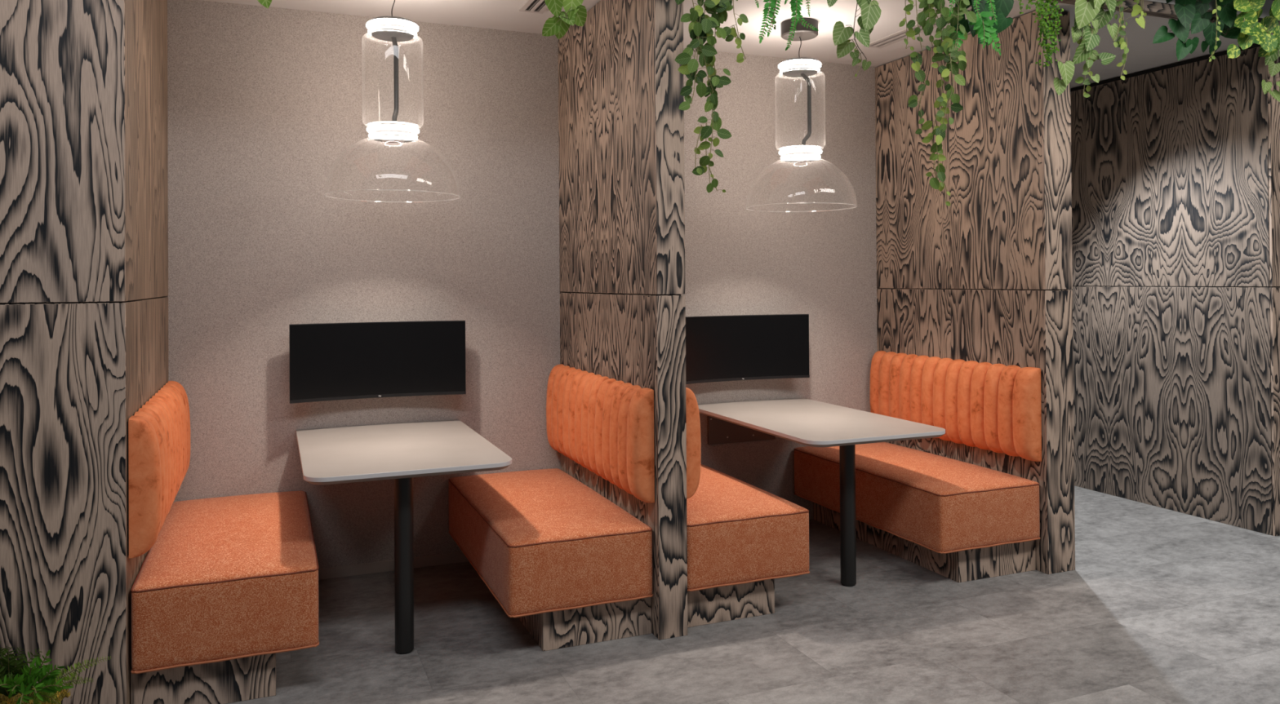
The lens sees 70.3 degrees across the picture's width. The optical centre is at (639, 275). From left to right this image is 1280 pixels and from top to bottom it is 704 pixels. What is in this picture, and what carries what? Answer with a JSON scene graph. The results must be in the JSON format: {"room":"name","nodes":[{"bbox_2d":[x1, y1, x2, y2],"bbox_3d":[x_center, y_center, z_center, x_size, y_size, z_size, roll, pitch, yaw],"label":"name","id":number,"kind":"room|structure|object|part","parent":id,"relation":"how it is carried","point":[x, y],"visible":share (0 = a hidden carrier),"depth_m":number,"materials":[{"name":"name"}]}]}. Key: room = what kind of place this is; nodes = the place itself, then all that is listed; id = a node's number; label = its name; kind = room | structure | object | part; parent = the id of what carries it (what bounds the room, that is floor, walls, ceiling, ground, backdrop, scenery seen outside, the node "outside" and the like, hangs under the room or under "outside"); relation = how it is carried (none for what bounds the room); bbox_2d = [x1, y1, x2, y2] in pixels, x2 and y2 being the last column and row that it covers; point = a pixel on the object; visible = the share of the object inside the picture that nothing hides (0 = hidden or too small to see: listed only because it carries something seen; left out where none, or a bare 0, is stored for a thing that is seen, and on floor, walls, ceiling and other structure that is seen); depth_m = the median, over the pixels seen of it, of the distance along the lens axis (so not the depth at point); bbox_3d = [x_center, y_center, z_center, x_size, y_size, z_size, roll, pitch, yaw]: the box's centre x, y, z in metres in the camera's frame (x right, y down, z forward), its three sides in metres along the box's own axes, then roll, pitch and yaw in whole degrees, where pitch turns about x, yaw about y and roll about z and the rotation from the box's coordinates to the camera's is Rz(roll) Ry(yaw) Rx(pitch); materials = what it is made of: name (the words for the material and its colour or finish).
{"room":"office breakout area","nodes":[
{"label":"office breakout area","id":0,"kind":"room"},
{"bbox_2d":[0,0,168,703],"bbox_3d":[-2.817,0.100,3.224,1.912,2.781,1.339,0,0,-22],"label":"wall","id":1,"kind":"structure","parent":0,"point":[84,140],"depth_m":2.91,"materials":[{"name":"black wood"}]},
{"bbox_3d":[-2.573,-0.602,2.615,1.912,1.384,0.014,0,0,-22],"label":"panel","id":2,"kind":"part","parent":1,"relation":"part of","materials":[{"name":"brown wood"}]},
{"bbox_3d":[-2.563,0.790,2.606,1.912,1.391,0.014,0,0,-22],"label":"panel","id":3,"kind":"part","parent":1,"relation":"part of","materials":[{"name":"brown wood"}]},
{"bbox_3d":[-1.944,-0.600,3.593,0.012,1.384,1.325,0,0,-22],"label":"panel","id":4,"kind":"part","parent":1,"relation":"part of","materials":[{"name":"brown wood"}]},
{"bbox_3d":[-1.935,0.792,3.584,0.012,1.391,1.325,0,0,-22],"label":"panel","id":5,"kind":"part","parent":1,"relation":"part of","materials":[{"name":"brown wood"}]},
{"bbox_2d":[165,0,878,568],"bbox_3d":[-0.508,0.094,4.939,4.457,2.785,0.100,0,0,-22],"label":"wall","id":6,"kind":"structure","parent":0,"point":[263,103],"depth_m":4.66,"materials":[{"name":"beige paint"}]},
{"bbox_2d":[288,320,466,404],"bbox_3d":[-1.290,0.419,4.491,0.830,0.372,0.135,0,0,-22],"label":"monitor","id":7,"kind":"object","parent":6,"relation":"attached to","point":[329,362],"visible":1,"depth_m":4.47,"materials":[{"name":"black plastic"}]},
{"bbox_2d":[318,552,468,580],"bbox_3d":[-1.299,1.463,4.547,1.887,0.053,0.008,0,0,-22],"label":"baseboard","id":8,"kind":"structure","parent":6,"relation":"attached to","point":[456,557],"depth_m":4.54,"materials":[{"name":"beige paint"}]},
{"bbox_2d":[685,314,809,384],"bbox_3d":[0.587,0.420,5.253,0.830,0.374,0.135,0,0,-22],"label":"monitor","id":9,"kind":"object","parent":6,"relation":"attached to","point":[719,348],"visible":0.94,"depth_m":5.25,"materials":[{"name":"black plastic"}]},
{"bbox_2d":[808,511,813,519],"bbox_3d":[0.593,1.455,5.315,1.943,0.053,0.008,0,0,-22],"label":"baseboard","id":10,"kind":"structure","parent":6,"relation":"attached to","point":[811,513],"depth_m":5.49,"materials":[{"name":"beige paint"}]},
{"bbox_2d":[558,0,687,640],"bbox_3d":[-0.124,0.089,4.317,0.126,2.781,1.339,0,0,-22],"label":"wall","id":11,"kind":"structure","parent":0,"point":[621,122],"depth_m":3.91,"materials":[{"name":"black wood"}]},
{"bbox_3d":[-0.185,-0.607,4.307,0.012,1.384,1.325,0,0,-22],"label":"panel","id":12,"kind":"part","parent":11,"relation":"part of","materials":[{"name":"brown wood"}]},
{"bbox_3d":[-0.176,0.785,4.298,0.012,1.391,1.325,0,0,-22],"label":"panel","id":13,"kind":"part","parent":11,"relation":"part of","materials":[{"name":"brown wood"}]},
{"bbox_3d":[0.120,-0.613,3.708,0.126,1.384,0.014,0,0,-22],"label":"panel","id":14,"kind":"part","parent":11,"relation":"part of","materials":[{"name":"brown wood"}]},
{"bbox_3d":[0.129,0.779,3.698,0.126,1.391,0.014,0,0,-22],"label":"panel","id":15,"kind":"part","parent":11,"relation":"part of","materials":[{"name":"brown wood"}]},
{"bbox_2d":[204,0,1278,88],"bbox_3d":[-0.002,-1.336,7.294,13.000,0.100,7.260,0,0,-22],"label":"ceiling","id":16,"kind":"structure","parent":0,"point":[1143,55],"depth_m":4.71,"materials":[{"name":"grey paint"}]},
{"bbox_2d":[324,0,460,202],"bbox_3d":[-1.073,-0.820,3.946,0.570,0.962,0.570,0,-1,-43],"label":"pendant lamp","id":17,"kind":"object","parent":16,"relation":"hanging from","point":[392,28],"visible":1,"depth_m":3.89,"materials":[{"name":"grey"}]},
{"bbox_3d":[-1.072,-0.846,3.977,0.021,0.399,0.057,0,0,2],"label":"rod","id":18,"kind":"part","parent":17,"relation":"part of","materials":[{"name":"black"}]},
{"bbox_2d":[519,0,547,13],"bbox_3d":[-0.367,-1.302,4.057,0.120,0.006,0.915,0,0,-22],"label":"ceiling vent","id":19,"kind":"object","parent":16,"relation":"in","point":[540,6],"visible":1,"depth_m":4.40,"materials":[{"name":"grey"}]},
{"bbox_2d":[745,17,857,212],"bbox_3d":[0.830,-0.828,4.708,0.570,0.962,0.570,0,0,-28],"label":"pendant lamp","id":20,"kind":"object","parent":16,"relation":"hanging from","point":[798,67],"visible":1,"depth_m":4.65,"materials":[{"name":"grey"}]},
{"bbox_3d":[0.860,-0.854,4.708,0.057,0.399,0.021,0,0,0],"label":"rod","id":21,"kind":"part","parent":20,"relation":"part of","materials":[{"name":"black metal"}]},
{"bbox_2d":[862,5,972,48],"bbox_3d":[1.493,-1.310,4.792,0.120,0.006,0.880,0,0,-22],"label":"ceiling vent","id":22,"kind":"object","parent":16,"relation":"in","point":[900,35],"visible":0.41,"depth_m":5.01,"materials":[{"name":"grey metal"}]},
{"bbox_2d":[1044,0,1279,33],"bbox_3d":[0.886,-1.473,3.773,9.200,0.415,0.055,0,0,-22],"label":"trim","id":23,"kind":"structure","parent":16,"relation":"attached to","point":[1151,8],"depth_m":4.39,"materials":[{"name":"brown wood"}]},
{"bbox_3d":[0.989,-1.573,3.518,9.200,0.220,0.493,0,0,-22],"label":"trim","id":24,"kind":"structure","parent":16,"relation":"attached to","visible":0},
{"bbox_2d":[257,0,271,8],"bbox_3d":[-1.198,-1.166,2.842,0.106,0.664,0.037,-1,0,27],"label":"trailing vine","id":25,"kind":"object","parent":24,"relation":"hanging from","point":[266,3],"visible":1,"depth_m":2.84,"materials":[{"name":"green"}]},
{"bbox_2d":[542,0,586,39],"bbox_3d":[-0.270,-1.176,3.244,0.154,0.650,0.089,0,0,-14],"label":"trailing vine","id":26,"kind":"object","parent":24,"relation":"hanging from","point":[575,12],"visible":1,"depth_m":3.23,"materials":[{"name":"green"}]},
{"bbox_2d":[674,0,748,192],"bbox_3d":[0.270,-0.911,3.431,0.350,1.205,0.135,0,0,-22],"label":"vine","id":27,"kind":"object","parent":24,"relation":"hanging from","point":[700,28],"visible":1,"depth_m":3.41,"materials":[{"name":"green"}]},
{"bbox_3d":[0.202,-1.117,3.391,0.090,0.776,0.056,0,0,-22],"label":"stem","id":28,"kind":"part","parent":27,"relation":"part of","materials":[{"name":"green plant"}]},
{"bbox_3d":[0.217,-1.072,3.385,0.085,0.878,0.048,0,0,-22],"label":"stem","id":29,"kind":"part","parent":27,"relation":"part of","materials":[{"name":"yellow"}]},
{"bbox_3d":[0.223,-0.485,3.427,0.035,0.167,0.020,0,0,-8],"label":"stem","id":30,"kind":"part","parent":27,"relation":"part of","materials":[{"name":"yellow"}]},
{"bbox_3d":[0.247,-1.094,3.415,0.087,0.828,0.056,0,0,-22],"label":"stem","id":31,"kind":"part","parent":27,"relation":"part of","materials":[{"name":"yellow"}]},
{"bbox_3d":[0.269,-0.548,3.425,0.045,0.411,0.034,0,0,-22],"label":"stem","id":32,"kind":"part","parent":27,"relation":"part of","materials":[{"name":"yellow"}]},
{"bbox_3d":[0.277,-0.453,3.471,0.076,0.261,0.022,0,0,-4],"label":"stem","id":33,"kind":"part","parent":27,"relation":"part of","materials":[{"name":"yellow"}]},
{"bbox_3d":[0.288,-1.119,3.453,0.067,0.773,0.043,0,0,-22],"label":"stem","id":34,"kind":"part","parent":27,"relation":"part of","materials":[{"name":"yellow"}]},
{"bbox_3d":[0.355,-1.205,3.466,0.060,0.606,0.036,0,0,-22],"label":"stem","id":35,"kind":"part","parent":27,"relation":"part of","materials":[{"name":"yellow"}]},
{"bbox_3d":[0.382,-0.893,3.490,0.056,0.129,0.009,0,0,-16],"label":"stem","id":36,"kind":"part","parent":27,"relation":"part of","materials":[{"name":"yellow"}]},
{"bbox_2d":[755,0,781,43],"bbox_3d":[0.493,-1.201,3.541,0.186,0.618,0.073,0,0,-8],"label":"fern","id":37,"kind":"object","parent":24,"relation":"hanging from","point":[772,4],"visible":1,"depth_m":3.53,"materials":[{"name":"green plant"}]},
{"bbox_3d":[0.491,-1.211,3.524,0.055,0.588,0.003,0,0,-22],"label":"stem","id":38,"kind":"part","parent":37,"relation":"part of","materials":[{"name":"green plant"}]},
{"bbox_3d":[0.520,-1.225,3.547,0.046,0.558,0.003,0,0,-22],"label":"stem","id":39,"kind":"part","parent":37,"relation":"part of","materials":[{"name":"green plant"}]},
{"bbox_2d":[784,0,818,50],"bbox_3d":[0.627,-1.199,3.596,0.199,0.626,0.101,0,0,-22],"label":"fern","id":40,"kind":"object","parent":24,"relation":"hanging from","point":[795,7],"visible":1,"depth_m":3.59,"materials":[{"name":"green plant"}]},
{"bbox_3d":[0.600,-1.202,3.582,0.043,0.606,0.003,0,0,-22],"label":"stem","id":41,"kind":"part","parent":40,"relation":"part of","materials":[{"name":"green plant"}]},
{"bbox_2d":[826,0,881,76],"bbox_3d":[0.864,-1.159,3.686,0.227,0.693,0.128,0,0,-22],"label":"vine","id":42,"kind":"object","parent":24,"relation":"hanging from","point":[871,11],"visible":1,"depth_m":3.68,"materials":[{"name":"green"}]},
{"bbox_3d":[0.888,-0.896,3.728,0.052,0.140,0.008,0,0,-22],"label":"stem","id":43,"kind":"part","parent":42,"relation":"part of","materials":[{"name":"green plant"}]},
{"bbox_3d":[0.867,-1.174,3.676,0.162,0.663,0.074,0,0,-22],"label":"stem","id":44,"kind":"part","parent":42,"relation":"part of","materials":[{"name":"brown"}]},
{"bbox_2d":[898,0,951,134],"bbox_3d":[1.180,-1.051,3.799,0.262,0.925,0.111,0,0,-22],"label":"vine","id":45,"kind":"object","parent":24,"relation":"hanging from","point":[926,25],"visible":0.98,"depth_m":3.79,"materials":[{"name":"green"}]},
{"bbox_3d":[1.111,-1.229,3.794,0.043,0.566,0.027,0,0,-37],"label":"stem","id":46,"kind":"part","parent":45,"relation":"part of","materials":[{"name":"green plant"}]},
{"bbox_3d":[1.149,-1.216,3.770,0.068,0.584,0.044,0,0,-22],"label":"stem","id":47,"kind":"part","parent":45,"relation":"part of","materials":[{"name":"green plant"}]},
{"bbox_3d":[1.176,-0.769,3.813,0.059,0.328,0.027,0,0,-8],"label":"stem","id":48,"kind":"part","parent":45,"relation":"part of","materials":[{"name":"green plant"}]},
{"bbox_3d":[1.212,-1.233,3.794,0.063,0.560,0.047,0,0,-22],"label":"stem","id":49,"kind":"part","parent":45,"relation":"part of","materials":[{"name":"green plant"}]},
{"bbox_2d":[921,0,976,206],"bbox_3d":[1.287,-0.900,3.787,0.259,1.232,0.134,0,0,-10],"label":"vine","id":50,"kind":"object","parent":24,"relation":"hanging from","point":[946,46],"visible":0.98,"depth_m":3.76,"materials":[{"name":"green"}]},
{"bbox_3d":[1.221,-0.503,3.730,0.054,0.217,0.024,0,0,-22],"label":"stem","id":51,"kind":"part","parent":50,"relation":"part of","materials":[{"name":"green plant"}]},
{"bbox_3d":[1.238,-0.631,3.776,0.088,0.497,0.035,0,0,-22],"label":"stem","id":52,"kind":"part","parent":50,"relation":"part of","materials":[{"name":"green plant"}]},
{"bbox_3d":[1.250,-1.207,3.772,0.058,0.610,0.048,0,0,-22],"label":"stem","id":53,"kind":"part","parent":50,"relation":"part of","materials":[{"name":"green plant"}]},
{"bbox_3d":[1.277,-0.762,3.752,0.082,0.319,0.035,0,0,-18],"label":"stem","id":54,"kind":"part","parent":50,"relation":"part of","materials":[{"name":"green plant"}]},
{"bbox_3d":[1.308,-1.189,3.768,0.122,0.644,0.060,0,0,-22],"label":"stem","id":55,"kind":"part","parent":50,"relation":"part of","materials":[{"name":"green plant"}]},
{"bbox_2d":[948,0,1000,55],"bbox_3d":[1.393,-1.218,3.806,0.305,0.592,0.096,0,0,-22],"label":"fern","id":56,"kind":"object","parent":24,"relation":"hanging from","point":[983,31],"visible":1,"depth_m":3.82,"materials":[{"name":"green plant"}]},
{"bbox_3d":[1.446,-1.023,3.824,0.009,0.102,0.003,0,0,-22],"label":"stem","id":57,"kind":"part","parent":56,"relation":"part of","materials":[{"name":"green plant"}]},
{"bbox_2d":[950,0,1013,44],"bbox_3d":[1.489,-1.250,3.969,0.314,0.516,0.156,0,0,-22],"label":"vine","id":58,"kind":"object","parent":24,"relation":"hanging from","point":[1003,7],"visible":0.37,"depth_m":3.95,"materials":[{"name":"green plant"}]},
{"bbox_2d":[1017,0,1063,66],"bbox_3d":[1.788,-1.233,4.078,0.251,0.576,0.096,0,0,-22],"label":"fern","id":59,"kind":"object","parent":24,"relation":"hanging from","point":[1040,11],"visible":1,"depth_m":4.08,"materials":[{"name":"green plant"}]},
{"bbox_2d":[1053,0,1118,97],"bbox_3d":[2.039,-1.170,4.161,0.388,0.722,0.136,0,0,-22],"label":"vine","id":60,"kind":"object","parent":24,"relation":"hanging from","point":[1086,11],"visible":1,"depth_m":4.13,"materials":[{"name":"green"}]},
{"bbox_3d":[2.042,-1.199,4.147,0.309,0.624,0.057,0,0,-16],"label":"stem","id":61,"kind":"part","parent":60,"relation":"part of","materials":[{"name":"brown"}]},
{"bbox_3d":[2.073,-1.202,4.176,0.042,0.621,0.022,0,0,-22],"label":"stem","id":62,"kind":"part","parent":60,"relation":"part of","materials":[{"name":"yellow"}]},
{"bbox_2d":[1112,0,1145,79],"bbox_3d":[2.271,-1.212,4.236,0.193,0.620,0.093,0,0,0],"label":"trailing vine","id":63,"kind":"object","parent":24,"relation":"hanging from","point":[1136,8],"visible":0.98,"depth_m":4.23,"materials":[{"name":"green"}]},
{"bbox_3d":[2.212,-1.298,4.205,0.069,0.438,0.027,0,0,-22],"label":"stem","id":64,"kind":"part","parent":63,"relation":"part of","materials":[{"name":"yellow"}]},
{"bbox_3d":[2.255,-1.295,4.264,0.043,0.445,0.029,0,0,-22],"label":"stem","id":65,"kind":"part","parent":63,"relation":"part of","materials":[{"name":"yellow"}]},
{"bbox_3d":[2.249,-1.018,4.227,0.049,0.188,0.020,0,0,-22],"label":"stem","id":66,"kind":"part","parent":63,"relation":"part of","materials":[{"name":"yellow"}]},
{"bbox_3d":[2.287,-1.295,4.248,0.069,0.434,0.029,0,0,9],"label":"stem","id":67,"kind":"part","parent":63,"relation":"part of","materials":[{"name":"yellow"}]},
{"bbox_2d":[1133,0,1146,23],"bbox_3d":[2.364,-1.351,4.285,0.110,0.330,0.048,0,-1,-44],"label":"trailing vine","id":68,"kind":"object","parent":24,"relation":"hanging from","point":[1144,14],"visible":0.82,"depth_m":4.28,"materials":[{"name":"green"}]},
{"bbox_2d":[1152,0,1240,61],"bbox_3d":[2.818,-1.283,4.489,0.702,0.503,0.157,0,0,-22],"label":"vine","id":69,"kind":"object","parent":24,"relation":"hanging from","point":[1195,11],"visible":0.81,"depth_m":4.39,"materials":[{"name":"green plant"}]},
{"bbox_3d":[2.845,-1.323,4.477,0.588,0.423,0.081,0,0,-22],"label":"stem","id":70,"kind":"part","parent":69,"relation":"part of","materials":[{"name":"brown"}]},
{"bbox_2d":[1208,0,1279,62],"bbox_3d":[2.947,-1.270,4.424,0.569,0.520,0.149,0,0,-22],"label":"vine","id":71,"kind":"object","parent":24,"relation":"hanging from","point":[1252,31],"visible":1,"depth_m":4.42,"materials":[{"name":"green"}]},
{"bbox_3d":[2.723,-1.272,4.313,0.069,0.494,0.022,0,0,-22],"label":"stem","id":72,"kind":"part","parent":71,"relation":"part of","materials":[{"name":"yellow"}]},
{"bbox_3d":[3.035,-1.320,4.450,0.321,0.421,0.071,0,0,-22],"label":"stem","id":73,"kind":"part","parent":71,"relation":"part of","materials":[{"name":"yellow"}]},
{"bbox_2d":[1261,20,1279,102],"bbox_3d":[3.270,-1.244,4.644,0.199,0.744,0.132,0,0,-22],"label":"vine","id":74,"kind":"object","parent":24,"relation":"hanging from","point":[1273,68],"visible":0.73,"depth_m":4.64,"materials":[{"name":"green plant"}]},
{"bbox_2d":[226,486,1279,703],"bbox_3d":[1.284,1.495,4.152,13.000,0.050,14.000,0,0,-22],"label":"floor","id":75,"kind":"structure","parent":0,"point":[1157,606],"depth_m":3.63,"materials":[{"name":"concrete"}]},
{"bbox_2d":[127,381,319,703],"bbox_3d":[-1.651,0.982,3.699,0.598,1.008,1.310,0,0,-22],"label":"bench","id":76,"kind":"object","parent":75,"relation":"on","point":[223,587],"visible":1,"depth_m":3.15,"materials":[{"name":"orange fabric"}]},
{"bbox_3d":[-1.884,0.711,3.606,0.091,0.463,1.300,0,0,-22],"label":"backrest","id":77,"kind":"part","parent":76,"relation":"part of","materials":[{"name":"orange fabric"}]},
{"bbox_2d":[131,491,318,671],"bbox_3d":[-1.649,1.167,3.699,0.596,0.308,1.310,0,0,-22],"label":"seat cushion","id":78,"kind":"object","parent":76,"relation":"on","point":[228,579],"depth_m":3.16,"materials":[{"name":"orange fabric"}]},
{"bbox_2d":[296,419,511,654],"bbox_3d":[-1.075,1.114,3.994,0.788,0.740,1.204,0,0,-22],"label":"table","id":79,"kind":"object","parent":75,"relation":"on","point":[402,452],"visible":1,"depth_m":3.62,"materials":[{"name":"laminate"}]},
{"bbox_3d":[-0.928,1.123,3.574,0.073,0.699,0.073,0,0,-22],"label":"leg","id":80,"kind":"part","parent":79,"relation":"part of","materials":[{"name":"black metal"}]},
{"bbox_2d":[448,364,654,652],"bbox_3d":[-0.465,0.978,4.181,0.612,1.008,1.310,0,0,-22],"label":"bench","id":81,"kind":"object","parent":75,"relation":"on","point":[558,557],"visible":1,"depth_m":3.70,"materials":[{"name":"orange fabric"}]},
{"bbox_2d":[448,468,652,616],"bbox_3d":[-0.465,1.162,4.179,0.610,0.308,1.310,0,0,-22],"label":"seat cushion","id":82,"kind":"object","parent":81,"relation":"on","point":[541,541],"depth_m":3.66,"materials":[{"name":"orange fabric"}]},
{"bbox_3d":[-0.229,0.704,4.278,0.091,0.463,1.300,0,0,-22],"label":"backrest","id":83,"kind":"part","parent":81,"relation":"part of","materials":[{"name":"orange fabric"}]},
{"bbox_2d":[685,387,809,627],"bbox_3d":[0.222,0.975,4.460,0.614,1.008,1.310,0,0,-22],"label":"bench","id":84,"kind":"object","parent":75,"relation":"on","point":[742,536],"visible":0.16,"depth_m":3.87,"materials":[{"name":"orange fabric"}]},
{"bbox_3d":[-0.018,0.703,4.364,0.091,0.463,1.300,0,0,-22],"label":"backrest","id":85,"kind":"part","parent":84,"relation":"part of","materials":[{"name":"orange fabric"}]},
{"bbox_2d":[686,464,808,590],"bbox_3d":[0.224,1.160,4.459,0.612,0.308,1.310,0,0,-22],"label":"seat cushion","id":86,"kind":"object","parent":84,"relation":"on","point":[740,533],"depth_m":3.89,"materials":[{"name":"orange fabric"}]},
{"bbox_2d":[697,397,945,586],"bbox_3d":[0.869,1.106,4.723,0.768,0.740,1.315,0,0,-22],"label":"table","id":87,"kind":"object","parent":75,"relation":"on","point":[803,421],"visible":0.97,"depth_m":4.42,"materials":[{"name":"laminate"}]},
{"bbox_3d":[0.988,1.115,4.319,0.073,0.699,0.073,0,0,-22],"label":"leg","id":88,"kind":"part","parent":87,"relation":"part of","materials":[{"name":"black metal"}]},
{"bbox_2d":[794,351,1041,582],"bbox_3d":[1.445,0.970,4.956,0.629,1.008,1.310,0,0,-22],"label":"bench","id":89,"kind":"object","parent":75,"relation":"on","point":[959,522],"visible":0.88,"depth_m":4.62,"materials":[{"name":"orange fabric"}]},
{"bbox_2d":[794,442,1039,552],"bbox_3d":[1.445,1.155,4.954,0.627,0.308,1.310,0,0,-22],"label":"seat cushion","id":90,"kind":"object","parent":89,"relation":"on","point":[937,504],"depth_m":4.47,"materials":[{"name":"orange fabric"}]},
{"bbox_3d":[1.689,0.696,5.056,0.091,0.463,1.300,0,0,-22],"label":"backrest","id":91,"kind":"part","parent":89,"relation":"part of","materials":[{"name":"orange fabric"}]},
{"bbox_3d":[-2.081,1.410,2.405,0.950,0.140,0.530,0,0,-22],"label":"planter box","id":92,"kind":"object","parent":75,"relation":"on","visible":0},
{"bbox_2d":[0,686,72,703],"bbox_3d":[-2.063,1.255,2.408,0.888,0.154,0.500,0,0,-22],"label":"moss mound","id":93,"kind":"object","parent":92,"relation":"on","point":[4,700],"visible":0.27,"depth_m":2.62,"materials":[{"name":"green plant"}]},
{"bbox_2d":[0,645,42,697],"bbox_3d":[-1.761,1.110,2.543,0.148,0.182,0.147,0,0,-22],"label":"potted fern","id":94,"kind":"object","parent":93,"relation":"on","point":[14,667],"visible":0.7,"depth_m":2.56,"materials":[{"name":"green plant"}]},
{"bbox_2d":[0,650,73,703],"bbox_3d":[-1.671,1.121,2.506,0.185,0.158,0.107,0,0,-9],"label":"potted fern","id":95,"kind":"object","parent":93,"relation":"on","point":[34,676],"visible":1,"depth_m":2.51,"materials":[{"name":"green plant"}]},
{"bbox_3d":[-1.687,1.131,2.541,0.071,0.136,0.003,0,0,14],"label":"stem","id":96,"kind":"part","parent":95,"relation":"part of","materials":[{"name":"green plant"}]},
{"bbox_3d":[-1.669,1.146,2.537,0.106,0.107,0.003,0,0,13],"label":"stem","id":97,"kind":"part","parent":95,"relation":"part of","materials":[{"name":"green plant"}]},
{"bbox_3d":[-1.665,1.172,2.538,0.114,0.055,0.003,0,0,10],"label":"stem","id":98,"kind":"part","parent":95,"relation":"part of","materials":[{"name":"green plant"}]},
{"bbox_2d":[30,657,111,703],"bbox_3d":[-1.609,1.169,2.559,0.210,0.162,0.137,0,0,-22],"label":"potted fern","id":99,"kind":"object","parent":93,"relation":"on","point":[45,696],"visible":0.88,"depth_m":2.57,"materials":[{"name":"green plant"}]},
{"bbox_3d":[-1.617,1.149,2.586,0.201,0.112,0.072,0,0,-22],"label":"stem","id":100,"kind":"part","parent":99,"relation":"part of","materials":[{"name":"green plant"}]},
{"bbox_2d":[875,8,1075,574],"bbox_3d":[1.618,0.086,5.596,0.179,2.781,2.400,0,0,-22],"label":"wall","id":101,"kind":"structure","parent":0,"point":[986,276],"depth_m":4.77,"materials":[{"name":"black wood"}]},
{"bbox_3d":[1.609,-0.612,5.390,0.012,1.384,0.666,0,0,-22],"label":"panel","id":102,"kind":"part","parent":101,"relation":"part of","materials":[{"name":"brown wood"}]},
{"bbox_3d":[1.618,0.780,5.381,0.012,1.391,0.666,0,0,-22],"label":"panel","id":103,"kind":"part","parent":101,"relation":"part of","materials":[{"name":"brown wood"}]},
{"bbox_3d":[1.859,-0.617,4.775,0.012,1.384,0.656,0,0,-22],"label":"panel","id":104,"kind":"part","parent":101,"relation":"part of","materials":[{"name":"brown wood"}]},
{"bbox_3d":[1.868,0.774,4.766,0.012,1.391,0.656,0,0,-22],"label":"panel","id":105,"kind":"part","parent":101,"relation":"part of","materials":[{"name":"brown wood"}]},
{"bbox_3d":[2.062,-0.621,4.496,0.179,1.384,0.014,0,0,-22],"label":"panel","id":106,"kind":"part","parent":101,"relation":"part of","materials":[{"name":"brown wood"}]},
{"bbox_3d":[2.071,0.771,4.486,0.179,1.391,0.014,0,0,-22],"label":"panel","id":107,"kind":"part","parent":101,"relation":"part of","materials":[{"name":"brown wood"}]},
{"bbox_2d":[1068,44,1272,535],"bbox_3d":[2.451,0.096,7.885,0.100,2.781,5.984,0,0,-22],"label":"wall","id":108,"kind":"structure","parent":0,"point":[1170,162],"depth_m":5.62,"materials":[{"name":"black wood"}]},
{"bbox_3d":[3.101,-0.605,6.159,0.012,1.360,2.284,0,0,-22],"label":"panel","id":109,"kind":"part","parent":108,"relation":"part of","materials":[{"name":"brown wood"}]},
{"bbox_3d":[3.110,0.775,6.150,0.012,1.391,2.284,0,0,-22],"label":"panel","id":110,"kind":"part","parent":108,"relation":"part of","materials":[{"name":"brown wood"}]},
{"bbox_2d":[1252,43,1279,536],"bbox_3d":[4.286,0.067,5.438,1.658,2.781,0.100,0,0,-22],"label":"wall column","id":111,"kind":"structure","parent":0,"point":[1273,105],"depth_m":5.09,"materials":[{"name":"black wood"}]},
{"bbox_3d":[4.298,-0.629,5.403,1.658,1.384,0.014,0,0,-22],"label":"panel","id":112,"kind":"part","parent":111,"relation":"part of","materials":[{"name":"brown wood"}]},
{"bbox_3d":[4.307,0.762,5.394,1.658,1.391,0.014,0,0,-22],"label":"panel","id":113,"kind":"part","parent":111,"relation":"part of","materials":[{"name":"brown wood"}]}
]}

